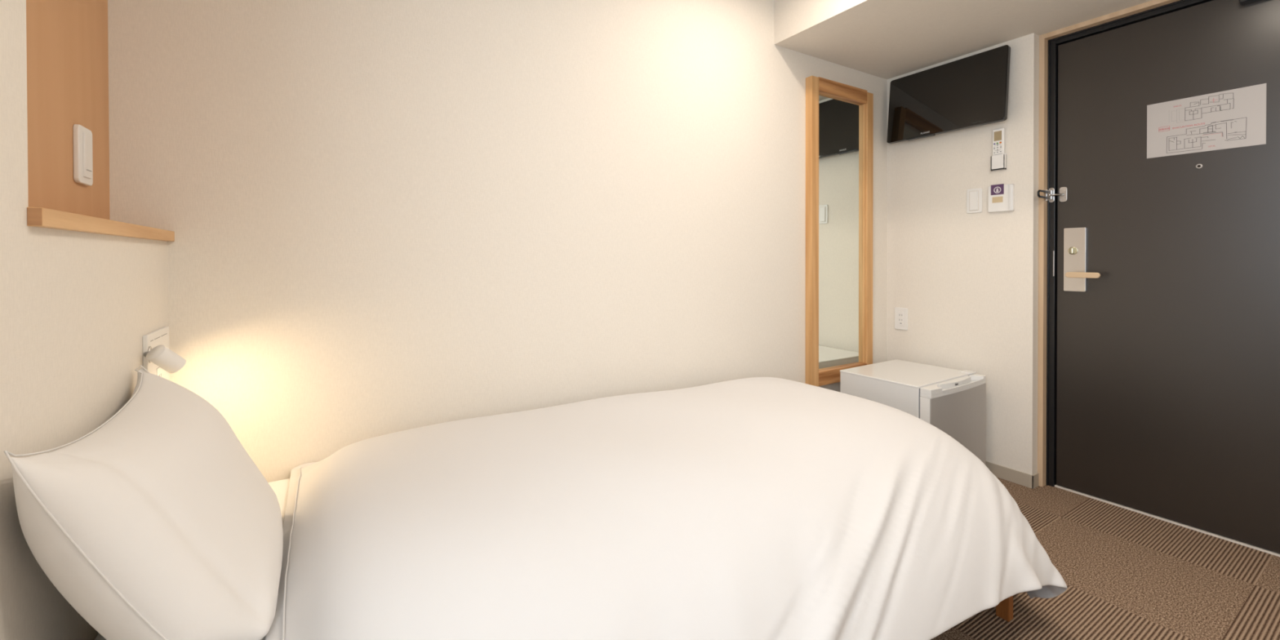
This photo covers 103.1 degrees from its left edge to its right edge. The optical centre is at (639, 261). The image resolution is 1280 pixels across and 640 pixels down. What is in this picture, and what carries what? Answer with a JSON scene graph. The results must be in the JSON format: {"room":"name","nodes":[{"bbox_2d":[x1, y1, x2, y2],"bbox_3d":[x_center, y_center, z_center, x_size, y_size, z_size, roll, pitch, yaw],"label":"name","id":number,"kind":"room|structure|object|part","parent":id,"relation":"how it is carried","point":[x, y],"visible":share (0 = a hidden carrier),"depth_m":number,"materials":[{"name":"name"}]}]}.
{"room":"hotel room","nodes":[
{"label":"hotel room","id":0,"kind":"room"},
{"bbox_2d":[0,0,168,639],"bbox_3d":[-0.545,-0.160,0.103,0.150,2.400,2.652,0,1,-32],"label":"wall","id":1,"kind":"structure","parent":0,"point":[77,308],"depth_m":0.71,"materials":[{"name":"white paint"}]},
{"bbox_2d":[26,0,110,219],"bbox_3d":[-1.089,-0.707,0.909,0.012,1.316,0.701,0,1,-32],"label":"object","id":2,"kind":"structure","parent":1,"relation":"attached to","point":[67,46],"depth_m":1.01,"materials":[{"name":"brown wood"}]},
{"bbox_2d":[72,124,93,186],"bbox_3d":[-1.173,-0.224,1.072,0.013,0.120,0.074,0,1,-32],"label":"light switch","id":3,"kind":"object","parent":2,"relation":"attached to","point":[82,135],"visible":1,"depth_m":1.06,"materials":[{"name":"white plastic"}]},
{"bbox_2d":[26,207,174,241],"bbox_3d":[-1.033,-0.062,0.946,0.116,0.025,0.705,0,1,-32],"label":"wall shelf","id":4,"kind":"object","parent":1,"relation":"attached to","point":[42,217],"visible":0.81,"depth_m":0.81,"materials":[{"name":"brown wood"}]},
{"bbox_2d":[142,326,186,380],"bbox_3d":[-1.095,0.228,1.155,0.227,0.140,0.066,0,1,39],"label":"light","id":5,"kind":"object","parent":1,"relation":"attached to","point":[158,359],"visible":0.88,"depth_m":1.10,"materials":[{"name":"white plastic"}]},
{"bbox_3d":[-1.115,0.228,1.172,0.008,0.140,0.182,0,1,-32],"label":"wall panel","id":6,"kind":"part","parent":5,"relation":"part of","materials":[{"name":"white plastic"}]},
{"bbox_3d":[-1.026,0.211,1.101,0.037,0.065,0.066,0,0,15],"label":"lamp shade","id":7,"kind":"part","parent":5,"relation":"part of","materials":[{"name":"white plastic"}]},
{"bbox_2d":[107,0,887,482],"bbox_3d":[0.143,-0.176,2.151,3.483,2.400,0.100,0,1,-32],"label":"wall","id":8,"kind":"structure","parent":0,"point":[384,216],"depth_m":1.64,"materials":[{"name":"white paint"}]},
{"bbox_2d":[805,75,873,386],"bbox_3d":[1.037,-0.151,2.625,0.492,1.532,0.040,0,1,-32],"label":"wall mirror","id":9,"kind":"object","parent":8,"relation":"attached to","point":[839,117],"visible":0.88,"depth_m":2.62,"materials":[{"name":"brown wood"}]},
{"bbox_2d":[818,93,862,370],"bbox_3d":[1.034,-0.150,2.633,0.390,1.394,0.005,0,1,-32],"label":"mirror glass","id":10,"kind":"object","parent":9,"relation":"on","point":[840,118],"depth_m":2.63,"materials":[{"name":"white"}]},
{"bbox_3d":[1.037,-0.879,2.620,0.389,0.068,0.039,0,1,-32],"label":"rail","id":11,"kind":"part","parent":9,"relation":"part of","materials":[{"name":"brown wood"}]},
{"bbox_3d":[1.039,0.580,2.631,0.389,0.070,0.039,0,1,-32],"label":"rail","id":12,"kind":"part","parent":9,"relation":"part of","materials":[{"name":"brown wood"}]},
{"bbox_2d":[886,32,1039,475],"bbox_3d":[1.707,-0.005,2.655,0.297,2.045,0.698,0,1,-32],"label":"wall","id":13,"kind":"structure","parent":0,"point":[967,283],"depth_m":2.47,"materials":[{"name":"white paint"}]},
{"bbox_2d":[894,306,907,329],"bbox_3d":[1.439,0.313,2.799,0.008,0.120,0.072,0,1,-32],"label":"wall outlet","id":14,"kind":"object","parent":13,"relation":"attached to","point":[900,313],"visible":1,"depth_m":2.79,"materials":[{"name":"white plastic"}]},
{"bbox_2d":[886,44,1010,143],"bbox_3d":[1.536,-0.820,2.563,0.081,0.353,0.570,0,1,-32],"label":"television","id":15,"kind":"object","parent":13,"relation":"attached to","point":[972,91],"visible":1,"depth_m":2.51,"materials":[{"name":"black plastic"}]},
{"bbox_2d":[966,187,982,213],"bbox_3d":[1.632,-0.298,2.480,0.012,0.118,0.068,0,1,-32],"label":"light switch","id":16,"kind":"object","parent":13,"relation":"attached to","point":[974,196],"visible":1,"depth_m":2.47,"materials":[{"name":"white plastic"}]},
{"bbox_3d":[1.631,-0.298,2.480,0.002,0.098,0.043,0,1,-32],"label":"frame","id":17,"kind":"part","parent":16,"relation":"part of","materials":[{"name":"white plastic"}]},
{"bbox_2d":[991,128,1006,171],"bbox_3d":[1.684,-0.528,2.386,0.020,0.194,0.058,0,1,-32],"label":"remote control","id":18,"kind":"object","parent":13,"relation":"attached to","point":[998,159],"visible":1,"depth_m":2.38,"materials":[{"name":"white plastic"}]},
{"bbox_2d":[987,183,1014,212],"bbox_3d":[1.691,-0.299,2.379,0.018,0.129,0.105,0,1,-32],"label":"switch","id":19,"kind":"object","parent":13,"relation":"attached to","point":[1000,197],"visible":1,"depth_m":2.37,"materials":[{"name":"white plastic"}]},
{"bbox_2d":[985,461,1039,488],"bbox_3d":[1.604,0.988,2.594,0.059,0.060,0.704,0,1,-32],"label":"baseboard","id":20,"kind":"structure","parent":13,"relation":"attached to","point":[1009,474],"depth_m":2.34,"materials":[{"name":"beige plastic"}]},
{"bbox_2d":[773,0,1152,79],"bbox_3d":[1.839,-1.198,1.579,1.195,0.355,2.652,0,1,-32],"label":"ceiling","id":21,"kind":"structure","parent":0,"point":[886,39],"depth_m":2.23,"materials":[{"name":"paint"}]},
{"bbox_2d":[930,477,1279,639],"bbox_3d":[0.872,1.056,0.992,3.483,0.050,2.852,0,1,-32],"label":"floor","id":22,"kind":"structure","parent":0,"point":[1127,575],"depth_m":1.62,"materials":[{"name":"carpet"}]},
{"bbox_2d":[840,359,986,464],"bbox_3d":[1.313,0.773,2.443,0.503,0.492,0.448,0,1,-33],"label":"mini fridge","id":23,"kind":"object","parent":22,"relation":"on","point":[953,401],"visible":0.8,"depth_m":2.30,"materials":[{"name":"white metal"}]},
{"bbox_3d":[1.290,0.535,2.465,0.492,0.010,0.385,0,1,-33],"label":"panel","id":24,"kind":"part","parent":23,"relation":"part of","materials":[{"name":"white plastic"}]},
{"bbox_3d":[1.414,0.781,2.275,0.490,0.419,0.056,0,1,-33],"label":"door","id":25,"kind":"part","parent":23,"relation":"part of","materials":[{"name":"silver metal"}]},
{"bbox_2d":[995,595,1013,622],"bbox_3d":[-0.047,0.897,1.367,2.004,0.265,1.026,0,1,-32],"label":"bed leg","id":26,"kind":"object","parent":22,"relation":"on","point":[1004,610],"visible":0.02,"depth_m":1.46,"materials":[{"name":"brown wood"}]},
{"bbox_2d":[94,478,289,639],"bbox_3d":[-0.091,0.672,1.384,1.950,0.184,0.949,0,1,-32],"label":"mattress","id":27,"kind":"object","parent":26,"relation":"on","point":[280,487],"visible":0.02,"depth_m":1.28,"materials":[{"name":"white fabric"}]},
{"bbox_2d":[4,365,283,639],"bbox_3d":[-0.784,0.394,0.891,0.262,0.372,0.632,0,1,-32],"label":"pillow","id":28,"kind":"object","parent":27,"relation":"on","point":[157,523],"visible":1,"depth_m":0.70,"materials":[{"name":"white fabric"}]},
{"bbox_2d":[264,377,1067,639],"bbox_3d":[0.152,0.723,1.420,1.927,0.543,1.153,0,1,-32],"label":"duvet","id":29,"kind":"object","parent":27,"relation":"on","point":[753,508],"visible":1,"depth_m":1.06,"materials":[{"name":"white fabric"}]},
{"bbox_3d":[2.448,0.002,1.555,0.200,2.045,1.954,0,1,-32],"label":"wall","id":30,"kind":"structure","parent":0,"visible":0},
{"bbox_2d":[1037,187,1054,202],"bbox_3d":[1.808,-0.302,2.269,0.129,0.066,0.030,0,1,-32],"label":"guard","id":31,"kind":"object","parent":30,"relation":"attached to","point":[1051,190],"visible":0.99,"depth_m":2.29,"materials":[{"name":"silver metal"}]},
{"bbox_3d":[1.803,-0.302,2.268,0.119,0.037,0.010,0,1,-32],"label":"swing arm","id":32,"kind":"part","parent":31,"relation":"part of","materials":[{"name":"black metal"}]},
{"bbox_3d":[1.863,-0.302,2.299,0.004,0.066,0.022,0,1,-32],"label":"plate","id":33,"kind":"part","parent":31,"relation":"part of","materials":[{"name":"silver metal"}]},
{"bbox_2d":[1037,0,1279,556],"bbox_3d":[2.093,-0.001,1.961,0.114,2.045,0.889,0,1,-32],"label":"trim","id":34,"kind":"structure","parent":30,"relation":"attached to","point":[1049,42],"depth_m":2.30,"materials":[{"name":"brown wood"}]},
{"bbox_3d":[1.870,0.007,2.295,0.004,0.115,0.004,0,1,-32],"label":"strike plate","id":35,"kind":"part","parent":34,"relation":"part of","materials":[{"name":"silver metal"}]},
{"bbox_3d":[2.089,-0.001,1.958,0.104,2.045,0.889,0,1,-32],"label":"casing","id":36,"kind":"part","parent":34,"relation":"part of","materials":[{"name":"brown wood"}]},
{"bbox_3d":[2.109,0.009,1.970,0.078,2.025,0.849,0,1,-32],"label":"door frame","id":37,"kind":"part","parent":34,"relation":"part of","materials":[{"name":"black metal"}]},
{"bbox_2d":[1047,0,1279,553],"bbox_3d":[2.077,0.018,1.960,0.092,1.989,0.812,0,1,-32],"label":"door","id":38,"kind":"structure","parent":30,"relation":"in","point":[1168,366],"depth_m":1.99,"materials":[{"name":"black paint"}]},
{"bbox_3d":[1.865,-0.300,2.275,0.065,0.013,0.015,0,0,11],"label":"ball post","id":39,"kind":"part","parent":38,"relation":"part of","materials":[{"name":"silver metal"}]},
{"bbox_3d":[1.896,-0.302,2.275,0.004,0.066,0.028,0,1,-32],"label":"guard plate","id":40,"kind":"part","parent":38,"relation":"part of","materials":[{"name":"silver metal"}]},
{"bbox_3d":[1.916,-0.010,2.236,0.014,0.280,0.078,0,1,-32],"label":"lock plate","id":41,"kind":"part","parent":38,"relation":"part of","materials":[{"name":"silver metal"}]},
{"bbox_3d":[1.911,0.056,2.186,0.048,0.024,0.118,0,1,-32],"label":"lever handle","id":42,"kind":"part","parent":38,"relation":"part of","materials":[{"name":"beige"}]},
{"bbox_2d":[1146,83,1266,158],"bbox_3d":[2.120,-0.522,1.914,0.001,0.214,0.304,0,1,-32],"label":"sheet","id":43,"kind":"object","parent":38,"relation":"attached to","point":[1234,117],"visible":1,"depth_m":1.90,"materials":[{"name":"grey paper"}]}
]}

